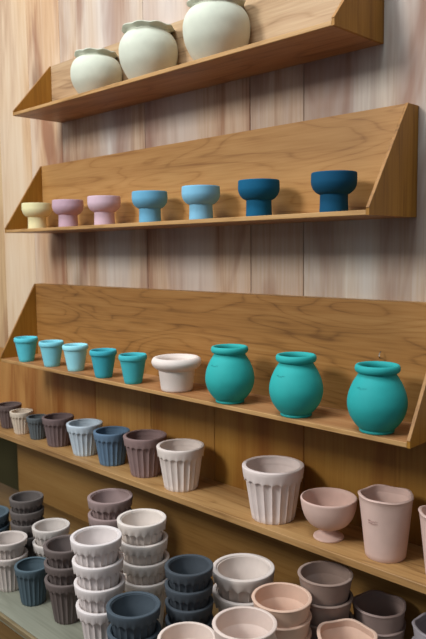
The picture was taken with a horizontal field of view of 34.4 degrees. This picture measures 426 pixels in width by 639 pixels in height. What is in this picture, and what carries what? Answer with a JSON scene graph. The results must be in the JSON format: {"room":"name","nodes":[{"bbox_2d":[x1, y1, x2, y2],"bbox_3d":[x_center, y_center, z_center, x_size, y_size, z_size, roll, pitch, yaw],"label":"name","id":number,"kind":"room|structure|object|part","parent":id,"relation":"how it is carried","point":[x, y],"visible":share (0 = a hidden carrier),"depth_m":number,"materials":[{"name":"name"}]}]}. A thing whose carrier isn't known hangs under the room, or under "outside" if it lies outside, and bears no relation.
{"room":"pottery shop","nodes":[
{"label":"pottery shop","id":0,"kind":"room"},
{"bbox_2d":[0,437,18,490],"bbox_3d":[0.363,0.787,1.992,4.200,0.920,0.020,5,8,44],"label":"wall","id":1,"kind":"structure","parent":0,"point":[8,449],"depth_m":3.30,"materials":[{"name":"green paint"}]},
{"bbox_2d":[0,0,425,638],"bbox_3d":[0.002,-0.009,1.554,4.200,2.600,0.020,5,8,44],"label":"wall","id":2,"kind":"structure","parent":0,"point":[377,259],"depth_m":1.56,"materials":[{"name":"brown wood"}]},
{"bbox_2d":[13,0,383,122],"bbox_3d":[-0.113,-0.576,1.485,1.001,0.144,0.149,5,8,44],"label":"wall shelf","id":3,"kind":"object","parent":2,"relation":"attached to","point":[283,33],"visible":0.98,"depth_m":1.33,"materials":[{"name":"brown wood"}]},
{"bbox_3d":[-0.467,-0.607,1.833,0.005,0.144,0.148,5,8,44],"label":"panel","id":4,"kind":"part","parent":3,"relation":"part of","materials":[{"name":"brown wood"}]},
{"bbox_2d":[70,48,121,93],"bbox_3d":[-0.277,-0.577,1.637,0.122,0.105,0.122,-5,7,-39],"label":"vase","id":5,"kind":"object","parent":3,"relation":"on","point":[92,68],"visible":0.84,"depth_m":1.59,"materials":[{"name":"ceramic"}]},
{"bbox_2d":[119,20,177,78],"bbox_3d":[-0.141,-0.573,1.502,0.129,0.120,0.129,4,8,40],"label":"vase","id":6,"kind":"object","parent":3,"relation":"on","point":[145,47],"visible":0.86,"depth_m":1.45,"materials":[{"name":"ceramic"}]},
{"bbox_3d":[-0.080,-0.583,1.518,0.989,0.136,0.012,5,8,44],"label":"panel","id":7,"kind":"part","parent":3,"relation":"part of","materials":[{"name":"brown wood"}]},
{"bbox_2d":[183,0,250,59],"bbox_3d":[0.007,-0.561,1.357,0.139,0.122,0.139,2,6,26],"label":"vase","id":8,"kind":"object","parent":3,"relation":"on","point":[210,27],"visible":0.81,"depth_m":1.31,"materials":[{"name":"ceramic"}]},
{"bbox_3d":[0.241,-0.544,1.136,0.005,0.144,0.148,5,8,44],"label":"panel","id":9,"kind":"part","parent":3,"relation":"part of","materials":[{"name":"brown wood"}]},
{"bbox_2d":[5,102,418,232],"bbox_3d":[-0.109,-0.297,1.511,1.134,0.186,0.151,5,8,44],"label":"wall shelf","id":10,"kind":"object","parent":2,"relation":"attached to","point":[379,144],"visible":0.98,"depth_m":1.35,"materials":[{"name":"brown wood"}]},
{"bbox_3d":[-0.510,-0.332,1.906,0.005,0.186,0.150,5,8,44],"label":"panel","id":11,"kind":"part","parent":10,"relation":"part of","materials":[{"name":"brown wood"}]},
{"bbox_2d":[21,203,51,228],"bbox_3d":[-0.472,-0.276,1.847,0.078,0.069,0.078,5,8,44],"label":"cup","id":12,"kind":"object","parent":10,"relation":"on","point":[36,213],"visible":0.95,"depth_m":1.82,"materials":[{"name":"ceramic"}]},
{"bbox_2d":[21,203,51,216],"bbox_3d":[-0.472,-0.292,1.845,0.078,0.037,0.078,5,8,44],"label":"bowl","id":13,"kind":"object","parent":12,"relation":"on","point":[28,209],"depth_m":1.81,"materials":[{"name":"ceramic"}]},
{"bbox_2d":[52,199,83,226],"bbox_3d":[-0.367,-0.267,1.743,0.078,0.069,0.078,5,8,44],"label":"cup","id":14,"kind":"object","parent":10,"relation":"on","point":[68,210],"visible":0.97,"depth_m":1.72,"materials":[{"name":"ceramic"}]},
{"bbox_2d":[52,199,83,214],"bbox_3d":[-0.367,-0.283,1.742,0.078,0.037,0.078,5,8,44],"label":"bowl","id":15,"kind":"object","parent":14,"relation":"on","point":[59,206],"depth_m":1.71,"materials":[{"name":"ceramic"}]},
{"bbox_2d":[87,195,120,224],"bbox_3d":[-0.258,-0.257,1.636,0.078,0.069,0.078,5,8,44],"label":"cup","id":16,"kind":"object","parent":10,"relation":"on","point":[103,207],"visible":0.96,"depth_m":1.61,"materials":[{"name":"ceramic"}]},
{"bbox_2d":[87,195,120,211],"bbox_3d":[-0.259,-0.273,1.635,0.078,0.037,0.078,5,8,44],"label":"bowl","id":17,"kind":"object","parent":16,"relation":"on","point":[96,203],"depth_m":1.60,"materials":[{"name":"ceramic"}]},
{"bbox_2d":[132,190,167,221],"bbox_3d":[-0.139,-0.247,1.519,0.078,0.069,0.078,5,8,44],"label":"cup","id":18,"kind":"object","parent":10,"relation":"on","point":[149,203],"visible":0.93,"depth_m":1.49,"materials":[{"name":"ceramic"}]},
{"bbox_2d":[132,190,167,208],"bbox_3d":[-0.140,-0.263,1.518,0.078,0.037,0.078,5,8,44],"label":"bowl","id":19,"kind":"object","parent":18,"relation":"on","point":[144,199],"depth_m":1.49,"materials":[{"name":"ceramic"}]},
{"bbox_2d":[182,185,219,219],"bbox_3d":[-0.025,-0.237,1.406,0.078,0.069,0.078,5,8,44],"label":"cup","id":20,"kind":"object","parent":10,"relation":"on","point":[200,199],"visible":0.94,"depth_m":1.38,"materials":[{"name":"ceramic"}]},
{"bbox_2d":[182,185,219,204],"bbox_3d":[-0.025,-0.252,1.405,0.078,0.037,0.078,5,8,44],"label":"bowl","id":21,"kind":"object","parent":20,"relation":"on","point":[191,194],"depth_m":1.37,"materials":[{"name":"ceramic"}]},
{"bbox_2d":[238,178,279,215],"bbox_3d":[0.086,-0.227,1.297,0.078,0.069,0.078,5,8,44],"label":"cup","id":22,"kind":"object","parent":10,"relation":"on","point":[258,193],"visible":0.92,"depth_m":1.27,"materials":[{"name":"ceramic"}]},
{"bbox_2d":[238,178,279,199],"bbox_3d":[0.086,-0.242,1.295,0.078,0.037,0.078,5,8,44],"label":"bowl","id":23,"kind":"object","parent":22,"relation":"on","point":[258,188],"depth_m":1.26,"materials":[{"name":"ceramic"}]},
{"bbox_2d":[311,170,356,211],"bbox_3d":[0.207,-0.216,1.178,0.078,0.069,0.078,5,8,44],"label":"cup","id":24,"kind":"object","parent":10,"relation":"on","point":[333,187],"visible":0.94,"depth_m":1.15,"materials":[{"name":"ceramic"}]},
{"bbox_2d":[311,170,356,194],"bbox_3d":[0.207,-0.232,1.177,0.078,0.037,0.078,5,8,44],"label":"bowl","id":25,"kind":"object","parent":24,"relation":"on","point":[330,182],"depth_m":1.15,"materials":[{"name":"ceramic"}]},
{"bbox_3d":[0.292,-0.261,1.116,0.005,0.186,0.150,5,8,44],"label":"panel","id":26,"kind":"part","parent":10,"relation":"part of","materials":[{"name":"brown wood"}]},
{"bbox_2d":[0,283,425,448],"bbox_3d":[-0.098,0.045,1.537,1.266,0.214,0.152,5,8,44],"label":"wall shelf","id":27,"kind":"object","parent":2,"relation":"attached to","point":[342,333],"visible":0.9,"depth_m":1.41,"materials":[{"name":"brown wood"}]},
{"bbox_3d":[-0.545,0.006,1.979,0.005,0.214,0.150,5,8,44],"label":"panel","id":28,"kind":"part","parent":27,"relation":"part of","materials":[{"name":"brown wood"}]},
{"bbox_2d":[14,336,37,361],"bbox_3d":[-0.511,0.081,1.887,0.065,0.065,0.065,5,8,44],"label":"pot","id":29,"kind":"object","parent":27,"relation":"on","point":[25,345],"visible":1,"depth_m":1.87,"materials":[{"name":"ceramic"}]},
{"bbox_2d":[39,340,63,366],"bbox_3d":[-0.421,0.089,1.799,0.065,0.065,0.065,5,8,44],"label":"pot","id":30,"kind":"object","parent":27,"relation":"on","point":[51,350],"visible":0.96,"depth_m":1.78,"materials":[{"name":"ceramic"}]},
{"bbox_2d":[62,343,87,371],"bbox_3d":[-0.345,0.095,1.729,0.065,0.065,0.065,5,8,44],"label":"pot","id":31,"kind":"object","parent":27,"relation":"on","point":[75,353],"visible":1,"depth_m":1.71,"materials":[{"name":"ceramic"}]},
{"bbox_2d":[89,348,116,377],"bbox_3d":[-0.260,0.104,1.633,0.065,0.065,0.065,5,8,44],"label":"pot","id":32,"kind":"object","parent":27,"relation":"on","point":[103,359],"visible":1,"depth_m":1.61,"materials":[{"name":"ceramic"}]},
{"bbox_2d":[118,352,146,383],"bbox_3d":[-0.181,0.111,1.556,0.065,0.065,0.065,5,8,44],"label":"pot","id":33,"kind":"object","parent":27,"relation":"on","point":[132,363],"visible":1,"depth_m":1.54,"materials":[{"name":"ceramic"}]},
{"bbox_2d":[151,354,201,392],"bbox_3d":[-0.078,0.115,1.474,0.107,0.071,0.107,5,8,44],"label":"pot","id":34,"kind":"object","parent":27,"relation":"on","point":[176,371],"visible":1,"depth_m":1.44,"materials":[{"name":"ceramic"}]},
{"bbox_2d":[205,344,254,404],"bbox_3d":[0.033,0.107,1.351,0.097,0.110,0.097,0,6,6],"label":"jar","id":35,"kind":"object","parent":27,"relation":"on","point":[229,376],"visible":1,"depth_m":1.32,"materials":[{"name":"ceramic"}]},
{"bbox_2d":[269,352,322,418],"bbox_3d":[0.149,0.117,1.236,0.097,0.110,0.097,0,6,6],"label":"jar","id":36,"kind":"object","parent":27,"relation":"on","point":[296,384],"visible":1,"depth_m":1.20,"materials":[{"name":"ceramic"}]},
{"bbox_2d":[347,361,407,434],"bbox_3d":[0.267,0.127,1.121,0.097,0.110,0.097,0,6,6],"label":"jar","id":37,"kind":"object","parent":27,"relation":"on","point":[377,400],"visible":1,"depth_m":1.09,"materials":[{"name":"ceramic"}]},
{"bbox_3d":[0.351,0.085,1.096,0.005,0.214,0.150,5,8,44],"label":"panel","id":38,"kind":"part","parent":27,"relation":"part of","materials":[{"name":"brown wood"}]},
{"bbox_2d":[0,423,425,593],"bbox_3d":[-0.082,0.378,1.575,2.900,0.014,0.129,5,8,44],"label":"board","id":39,"kind":"object","parent":2,"relation":"attached to","point":[220,500],"visible":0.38,"depth_m":1.36,"materials":[{"name":"brown wood"}]},
{"bbox_2d":[0,401,21,428],"bbox_3d":[-0.615,0.290,2.083,0.074,0.070,0.074,5,8,43],"label":"pot","id":40,"kind":"object","parent":39,"relation":"on","point":[5,407],"visible":0.75,"depth_m":2.06,"materials":[{"name":"ceramic"}]},
{"bbox_2d":[9,408,32,434],"bbox_3d":[-0.558,0.299,2.010,0.067,0.066,0.067,3,7,35],"label":"pot","id":41,"kind":"object","parent":39,"relation":"on","point":[18,416],"visible":0.9,"depth_m":1.99,"materials":[{"name":"ceramic"}]},
{"bbox_2d":[26,414,46,439],"bbox_3d":[-0.496,0.305,1.952,0.062,0.063,0.062,4,7,38],"label":"pot","id":42,"kind":"object","parent":39,"relation":"on","point":[35,425],"visible":0.8,"depth_m":1.93,"materials":[{"name":"ceramic"}]},
{"bbox_2d":[42,413,73,446],"bbox_3d":[-0.423,0.303,1.884,0.086,0.079,0.086,5,8,43],"label":"pot","id":43,"kind":"object","parent":39,"relation":"on","point":[57,435],"visible":0.91,"depth_m":1.86,"materials":[{"name":"ceramic"}]},
{"bbox_2d":[66,418,102,456],"bbox_3d":[-0.334,0.309,1.798,0.096,0.082,0.096,4,7,36],"label":"pot","id":44,"kind":"object","parent":39,"relation":"on","point":[80,431],"visible":0.91,"depth_m":1.77,"materials":[{"name":"ceramic"}]},
{"bbox_2d":[93,426,129,466],"bbox_3d":[-0.252,0.317,1.715,0.091,0.083,0.091,5,8,44],"label":"pot","id":45,"kind":"object","parent":39,"relation":"on","point":[111,450],"visible":0.93,"depth_m":1.69,"materials":[{"name":"ceramic"}]},
{"bbox_2d":[123,429,166,477],"bbox_3d":[-0.160,0.319,1.629,0.103,0.094,0.103,4,7,37],"label":"pot","id":46,"kind":"object","parent":39,"relation":"on","point":[144,461],"visible":0.93,"depth_m":1.60,"materials":[{"name":"ceramic"}]},
{"bbox_2d":[156,438,204,491],"bbox_3d":[-0.072,0.326,1.535,0.107,0.096,0.107,5,8,43],"label":"pot","id":47,"kind":"object","parent":39,"relation":"on","point":[180,459],"visible":1,"depth_m":1.50,"materials":[{"name":"ceramic"}]},
{"bbox_2d":[242,455,303,524],"bbox_3d":[0.118,0.337,1.356,0.124,0.107,0.124,5,8,43],"label":"pot","id":48,"kind":"object","parent":39,"relation":"on","point":[273,482],"visible":1,"depth_m":1.32,"materials":[{"name":"ceramic"}]},
{"bbox_2d":[300,487,357,542],"bbox_3d":[0.212,0.361,1.260,0.103,0.076,0.103,5,8,44],"label":"goblet","id":49,"kind":"object","parent":39,"relation":"on","point":[329,510],"visible":1,"depth_m":1.24,"materials":[{"name":"ceramic"}]},
{"bbox_2d":[358,484,413,563],"bbox_3d":[0.297,0.351,1.180,0.093,0.110,0.094,5,8,44],"label":"tumbler","id":50,"kind":"object","parent":39,"relation":"on","point":[386,511],"visible":1,"depth_m":1.15,"materials":[{"name":"ceramic"}]},
{"bbox_2d":[418,505,425,571],"bbox_3d":[0.372,0.359,1.099,0.089,0.108,0.088,5,8,44],"label":"tumbler","id":51,"kind":"object","parent":39,"relation":"on","point":[422,509],"visible":1,"depth_m":1.10,"materials":[{"name":"ceramic"}]},
{"bbox_3d":[-1.001,1.443,0.380,5.800,0.030,4.320,5,8,44],"label":"floor","id":52,"kind":"structure","parent":0,"visible":0},
{"bbox_2d":[0,483,218,638],"bbox_3d":[-0.214,0.958,1.565,3.000,0.679,0.421,5,8,44],"label":"countertop","id":53,"kind":"structure","parent":52,"relation":"on","point":[17,620],"depth_m":1.47,"materials":[{"name":"paint"}]},
{"bbox_2d":[0,520,9,531],"bbox_3d":[-0.544,0.553,1.673,0.101,0.114,0.101,4,7,37],"label":"pot","id":54,"kind":"object","parent":53,"relation":"on","point":[6,527],"visible":0.3,"depth_m":1.66,"materials":[{"name":"ceramic"}]},
{"bbox_2d":[0,505,8,527],"bbox_3d":[-0.544,0.522,1.670,0.101,0.114,0.101,4,8,41],"label":"pot","id":55,"kind":"object","parent":54,"relation":"on","point":[4,511],"visible":0.7,"depth_m":1.66,"materials":[{"name":"ceramic"}]},
{"bbox_3d":[-0.353,0.946,1.422,3.000,0.576,0.016,5,8,44],"label":"panel","id":56,"kind":"part","parent":53,"relation":"part of","materials":[{"name":"brown wood"}]},
{"bbox_2d":[0,547,27,591],"bbox_3d":[-0.468,0.577,1.586,0.085,0.083,0.085,3,7,35],"label":"pot","id":57,"kind":"object","parent":53,"relation":"on","point":[8,579],"visible":0.62,"depth_m":1.56,"materials":[{"name":"ceramic"}]},
{"bbox_2d":[0,530,27,559],"bbox_3d":[-0.468,0.541,1.583,0.085,0.083,0.085,3,7,32],"label":"pot","id":58,"kind":"object","parent":57,"relation":"on","point":[12,543],"visible":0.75,"depth_m":1.57,"materials":[{"name":"ceramic"}]},
{"bbox_2d":[14,556,47,606],"bbox_3d":[-0.398,0.581,1.522,0.077,0.085,0.077,-3,6,-19],"label":"pot","id":59,"kind":"object","parent":53,"relation":"on","point":[30,573],"visible":0.89,"depth_m":1.50,"materials":[{"name":"ceramic"}]},
{"bbox_2d":[25,537,36,557],"bbox_3d":[-0.446,0.561,1.665,0.081,0.097,0.081,-1,6,-2],"label":"pot","id":60,"kind":"object","parent":53,"relation":"on","point":[29,546],"visible":0.12,"depth_m":1.63,"materials":[{"name":"ceramic"}]},
{"bbox_2d":[10,517,44,537],"bbox_3d":[-0.446,0.532,1.663,0.081,0.097,0.081,-1,6,-2],"label":"pot","id":61,"kind":"object","parent":60,"relation":"on","point":[27,529],"visible":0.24,"depth_m":1.62,"materials":[{"name":"ceramic"}]},
{"bbox_2d":[10,505,43,525],"bbox_3d":[-0.446,0.502,1.659,0.081,0.097,0.081,4,7,36],"label":"pot","id":62,"kind":"object","parent":61,"relation":"on","point":[28,519],"visible":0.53,"depth_m":1.63,"materials":[{"name":"ceramic"}]},
{"bbox_2d":[9,491,43,513],"bbox_3d":[-0.447,0.472,1.656,0.081,0.097,0.081,1,6,14],"label":"pot","id":63,"kind":"object","parent":62,"relation":"on","point":[23,502],"visible":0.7,"depth_m":1.64,"materials":[{"name":"ceramic"}]},
{"bbox_2d":[32,538,45,557],"bbox_3d":[-0.376,0.565,1.612,0.087,0.100,0.087,3,7,34],"label":"pot","id":64,"kind":"object","parent":53,"relation":"on","point":[38,550],"visible":0.18,"depth_m":1.58,"materials":[{"name":"ceramic"}]},
{"bbox_2d":[32,518,69,546],"bbox_3d":[-0.377,0.528,1.608,0.087,0.100,0.087,5,8,43],"label":"pot","id":65,"kind":"object","parent":64,"relation":"on","point":[43,530],"visible":0.51,"depth_m":1.60,"materials":[{"name":"ceramic"}]},
{"bbox_2d":[44,574,78,624],"bbox_3d":[-0.306,0.584,1.449,0.092,0.092,0.092,0,6,8],"label":"pot","id":66,"kind":"object","parent":53,"relation":"on","point":[63,598],"visible":0.52,"depth_m":1.42,"materials":[{"name":"ceramic"}]},
{"bbox_2d":[44,558,76,585],"bbox_3d":[-0.307,0.548,1.445,0.092,0.092,0.092,-4,7,-33],"label":"pot","id":67,"kind":"object","parent":66,"relation":"on","point":[57,576],"visible":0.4,"depth_m":1.41,"materials":[{"name":"ceramic"}]},
{"bbox_2d":[43,534,74,568],"bbox_3d":[-0.307,0.513,1.442,0.092,0.092,0.092,1,6,16],"label":"pot","id":68,"kind":"object","parent":67,"relation":"on","point":[59,553],"visible":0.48,"depth_m":1.41,"materials":[{"name":"ceramic"}]},
{"bbox_2d":[76,599,110,638],"bbox_3d":[-0.210,0.588,1.306,0.096,0.111,0.096,3,7,29],"label":"pot","id":69,"kind":"object","parent":53,"relation":"on","point":[94,625],"visible":0.37,"depth_m":1.27,"materials":[{"name":"ceramic"}]},
{"bbox_2d":[74,572,125,612],"bbox_3d":[-0.212,0.545,1.302,0.096,0.111,0.096,3,7,34],"label":"pot","id":70,"kind":"object","parent":69,"relation":"on","point":[90,601],"visible":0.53,"depth_m":1.26,"materials":[{"name":"ceramic"}]},
{"bbox_2d":[72,550,123,590],"bbox_3d":[-0.215,0.502,1.298,0.096,0.111,0.096,3,7,30],"label":"pot","id":71,"kind":"object","parent":70,"relation":"on","point":[107,577],"visible":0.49,"depth_m":1.26,"materials":[{"name":"ceramic"}]},
{"bbox_2d":[70,525,121,567],"bbox_3d":[-0.218,0.459,1.293,0.096,0.111,0.096,3,7,33],"label":"pot","id":72,"kind":"object","parent":71,"relation":"on","point":[97,546],"visible":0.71,"depth_m":1.27,"materials":[{"name":"ceramic"}]},
{"bbox_2d":[107,620,160,638],"bbox_3d":[-0.138,0.597,1.216,0.096,0.110,0.096,5,8,42],"label":"pot","id":73,"kind":"object","parent":53,"relation":"on","point":[158,625],"visible":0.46,"depth_m":1.20,"materials":[{"name":"ceramic"}]},
{"bbox_2d":[106,591,160,638],"bbox_3d":[-0.139,0.553,1.212,0.096,0.110,0.096,3,7,30],"label":"pot","id":74,"kind":"object","parent":73,"relation":"on","point":[132,614],"visible":0.99,"depth_m":1.20,"materials":[{"name":"ceramic"}]},
{"bbox_2d":[123,573,166,629],"bbox_3d":[-0.135,0.576,1.403,0.100,0.115,0.100,3,7,33],"label":"pot","id":75,"kind":"object","parent":53,"relation":"on","point":[158,589],"visible":0.28,"depth_m":1.36,"materials":[{"name":"ceramic"}]},
{"bbox_2d":[122,550,169,585],"bbox_3d":[-0.137,0.535,1.399,0.100,0.115,0.100,4,8,40],"label":"pot","id":76,"kind":"object","parent":75,"relation":"on","point":[150,574],"visible":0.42,"depth_m":1.36,"materials":[{"name":"ceramic"}]},
{"bbox_2d":[120,531,167,565],"bbox_3d":[-0.140,0.495,1.395,0.101,0.115,0.101,5,8,44],"label":"pot","id":77,"kind":"object","parent":76,"relation":"on","point":[150,554],"visible":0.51,"depth_m":1.35,"materials":[{"name":"ceramic"}]},
{"bbox_2d":[117,508,166,545],"bbox_3d":[-0.143,0.455,1.391,0.100,0.115,0.100,5,8,42],"label":"pot","id":78,"kind":"object","parent":77,"relation":"on","point":[143,526],"visible":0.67,"depth_m":1.37,"materials":[{"name":"ceramic"}]},
{"bbox_2d":[165,613,213,627],"bbox_3d":[-0.043,0.595,1.264,0.089,0.102,0.089,3,7,35],"label":"pot","id":79,"kind":"object","parent":53,"relation":"on","point":[167,618],"visible":0.2,"depth_m":1.25,"materials":[{"name":"ceramic"}]},
{"bbox_2d":[165,595,213,623],"bbox_3d":[-0.043,0.562,1.260,0.089,0.102,0.089,3,7,30],"label":"pot","id":80,"kind":"object","parent":79,"relation":"on","point":[202,615],"visible":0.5,"depth_m":1.22,"materials":[{"name":"ceramic"}]},
{"bbox_2d":[164,578,212,610],"bbox_3d":[-0.043,0.528,1.257,0.089,0.102,0.089,4,7,38],"label":"pot","id":81,"kind":"object","parent":80,"relation":"on","point":[198,600],"visible":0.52,"depth_m":1.22,"materials":[{"name":"ceramic"}]},
{"bbox_2d":[164,554,212,592],"bbox_3d":[-0.043,0.495,1.254,0.089,0.102,0.089,5,8,42],"label":"pot","id":82,"kind":"object","parent":81,"relation":"on","point":[185,573],"visible":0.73,"depth_m":1.24,"materials":[{"name":"ceramic"}]},
{"bbox_2d":[212,583,253,611],"bbox_3d":[0.059,0.576,1.319,0.120,0.126,0.120,-5,7,-35],"label":"pot","id":83,"kind":"object","parent":53,"relation":"on","point":[221,604],"visible":0.23,"depth_m":1.27,"materials":[{"name":"ceramic"}]},
{"bbox_2d":[213,553,274,602],"bbox_3d":[0.058,0.532,1.315,0.120,0.126,0.120,1,6,14],"label":"pot","id":84,"kind":"object","parent":83,"relation":"on","point":[236,576],"visible":0.62,"depth_m":1.32,"materials":[{"name":"ceramic"}]},
{"bbox_2d":[317,618,377,638],"bbox_3d":[0.216,0.567,1.123,0.097,0.116,0.098,5,8,44],"label":"tumbler","id":85,"kind":"object","parent":53,"relation":"on","point":[346,628],"visible":1,"depth_m":1.16,"materials":[{"name":"ceramic"}]},
{"bbox_2d":[353,614,405,638],"bbox_3d":[0.295,0.590,1.224,0.095,0.114,0.095,5,8,44],"label":"tumbler","id":86,"kind":"object","parent":53,"relation":"on","point":[398,635],"visible":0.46,"depth_m":1.18,"materials":[{"name":"ceramic"}]},
{"bbox_2d":[352,590,406,634],"bbox_3d":[0.294,0.557,1.220,0.095,0.114,0.095,5,8,44],"label":"tumbler","id":87,"kind":"object","parent":86,"relation":"on","point":[382,612],"visible":0.91,"depth_m":1.23,"materials":[{"name":"ceramic"}]},
{"bbox_3d":[-0.238,0.551,1.621,0.105,0.121,0.105,3,7,33],"label":"pot","id":88,"kind":"object","parent":53,"relation":"on","visible":0},
{"bbox_2d":[88,508,131,527],"bbox_3d":[-0.239,0.511,1.617,0.105,0.121,0.105,3,7,34],"label":"pot","id":89,"kind":"object","parent":88,"relation":"on","point":[92,521],"visible":0.16,"depth_m":1.56,"materials":[{"name":"ceramic"}]},
{"bbox_2d":[87,488,132,519],"bbox_3d":[-0.239,0.471,1.613,0.105,0.121,0.105,3,7,31],"label":"pot","id":90,"kind":"object","parent":89,"relation":"on","point":[109,503],"visible":0.56,"depth_m":1.58,"materials":[{"name":"ceramic"}]},
{"bbox_3d":[0.116,0.604,1.169,0.101,0.100,0.101,5,8,44],"label":"pot","id":91,"kind":"object","parent":53,"relation":"on","visible":0},
{"bbox_2d":[306,626,311,638],"bbox_3d":[0.116,0.574,1.166,0.101,0.100,0.101,5,8,44],"label":"pot","id":92,"kind":"object","parent":91,"relation":"on","point":[310,630],"visible":0.13,"depth_m":1.15,"materials":[{"name":"ceramic"}]},
{"bbox_2d":[275,611,311,638],"bbox_3d":[0.116,0.544,1.163,0.101,0.100,0.101,5,8,44],"label":"pot","id":93,"kind":"object","parent":92,"relation":"on","point":[301,631],"visible":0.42,"depth_m":1.11,"materials":[{"name":"ceramic"}]},
{"bbox_2d":[251,582,311,627],"bbox_3d":[0.116,0.514,1.160,0.101,0.100,0.101,5,8,44],"label":"pot","id":94,"kind":"object","parent":93,"relation":"on","point":[289,603],"visible":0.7,"depth_m":1.18,"materials":[{"name":"ceramic"}]},
{"bbox_3d":[0.051,0.608,1.083,0.101,0.110,0.101,5,8,44],"label":"pot","id":95,"kind":"object","parent":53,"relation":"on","visible":0},
{"bbox_3d":[0.051,0.581,1.080,0.101,0.110,0.101,5,8,44],"label":"pot","id":96,"kind":"object","parent":95,"relation":"on","visible":0},
{"bbox_3d":[0.051,0.553,1.078,0.101,0.110,0.101,5,8,44],"label":"pot","id":97,"kind":"object","parent":96,"relation":"on","visible":0},
{"bbox_2d":[212,606,276,638],"bbox_3d":[0.050,0.525,1.075,0.101,0.110,0.101,5,8,44],"label":"pot","id":98,"kind":"object","parent":97,"relation":"on","point":[238,622],"visible":1,"depth_m":1.11,"materials":[{"name":"ceramic"}]},
{"bbox_3d":[0.200,0.603,1.224,0.097,0.088,0.097,5,8,44],"label":"pot","id":99,"kind":"object","parent":53,"relation":"on","visible":0},
{"bbox_2d":[310,611,353,638],"bbox_3d":[0.199,0.565,1.220,0.097,0.088,0.097,5,8,44],"label":"pot","id":100,"kind":"object","parent":99,"relation":"on","point":[313,628],"visible":0.18,"depth_m":1.18,"materials":[{"name":"ceramic"}]},
{"bbox_2d":[310,591,352,626],"bbox_3d":[0.198,0.526,1.216,0.097,0.088,0.097,5,8,44],"label":"pot","id":101,"kind":"object","parent":100,"relation":"on","point":[320,614],"visible":0.3,"depth_m":1.17,"materials":[{"name":"ceramic"}]},
{"bbox_2d":[297,561,353,606],"bbox_3d":[0.197,0.488,1.212,0.097,0.088,0.097,5,8,44],"label":"pot","id":102,"kind":"object","parent":101,"relation":"on","point":[328,583],"visible":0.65,"depth_m":1.20,"materials":[{"name":"ceramic"}]},
{"bbox_3d":[-0.041,0.606,1.126,0.096,0.109,0.096,5,8,44],"label":"pot","id":103,"kind":"object","parent":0,"visible":0},
{"bbox_2d":[157,622,213,638],"bbox_3d":[-0.042,0.569,1.122,0.096,0.109,0.096,5,8,44],"label":"pot","id":104,"kind":"object","parent":103,"relation":"on","point":[180,630],"visible":0.9,"depth_m":1.16,"materials":[{"name":"ceramic"}]},
{"bbox_3d":[0.382,0.597,1.159,0.090,0.111,0.090,5,8,44],"label":"tumbler","id":105,"kind":"object","parent":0,"visible":0},
{"bbox_2d":[412,612,425,638],"bbox_3d":[0.382,0.566,1.156,0.090,0.111,0.090,5,8,44],"label":"pot","id":106,"kind":"object","parent":105,"relation":"on","point":[419,623],"visible":1,"depth_m":1.18,"materials":[{"name":"ceramic"}]}
]}

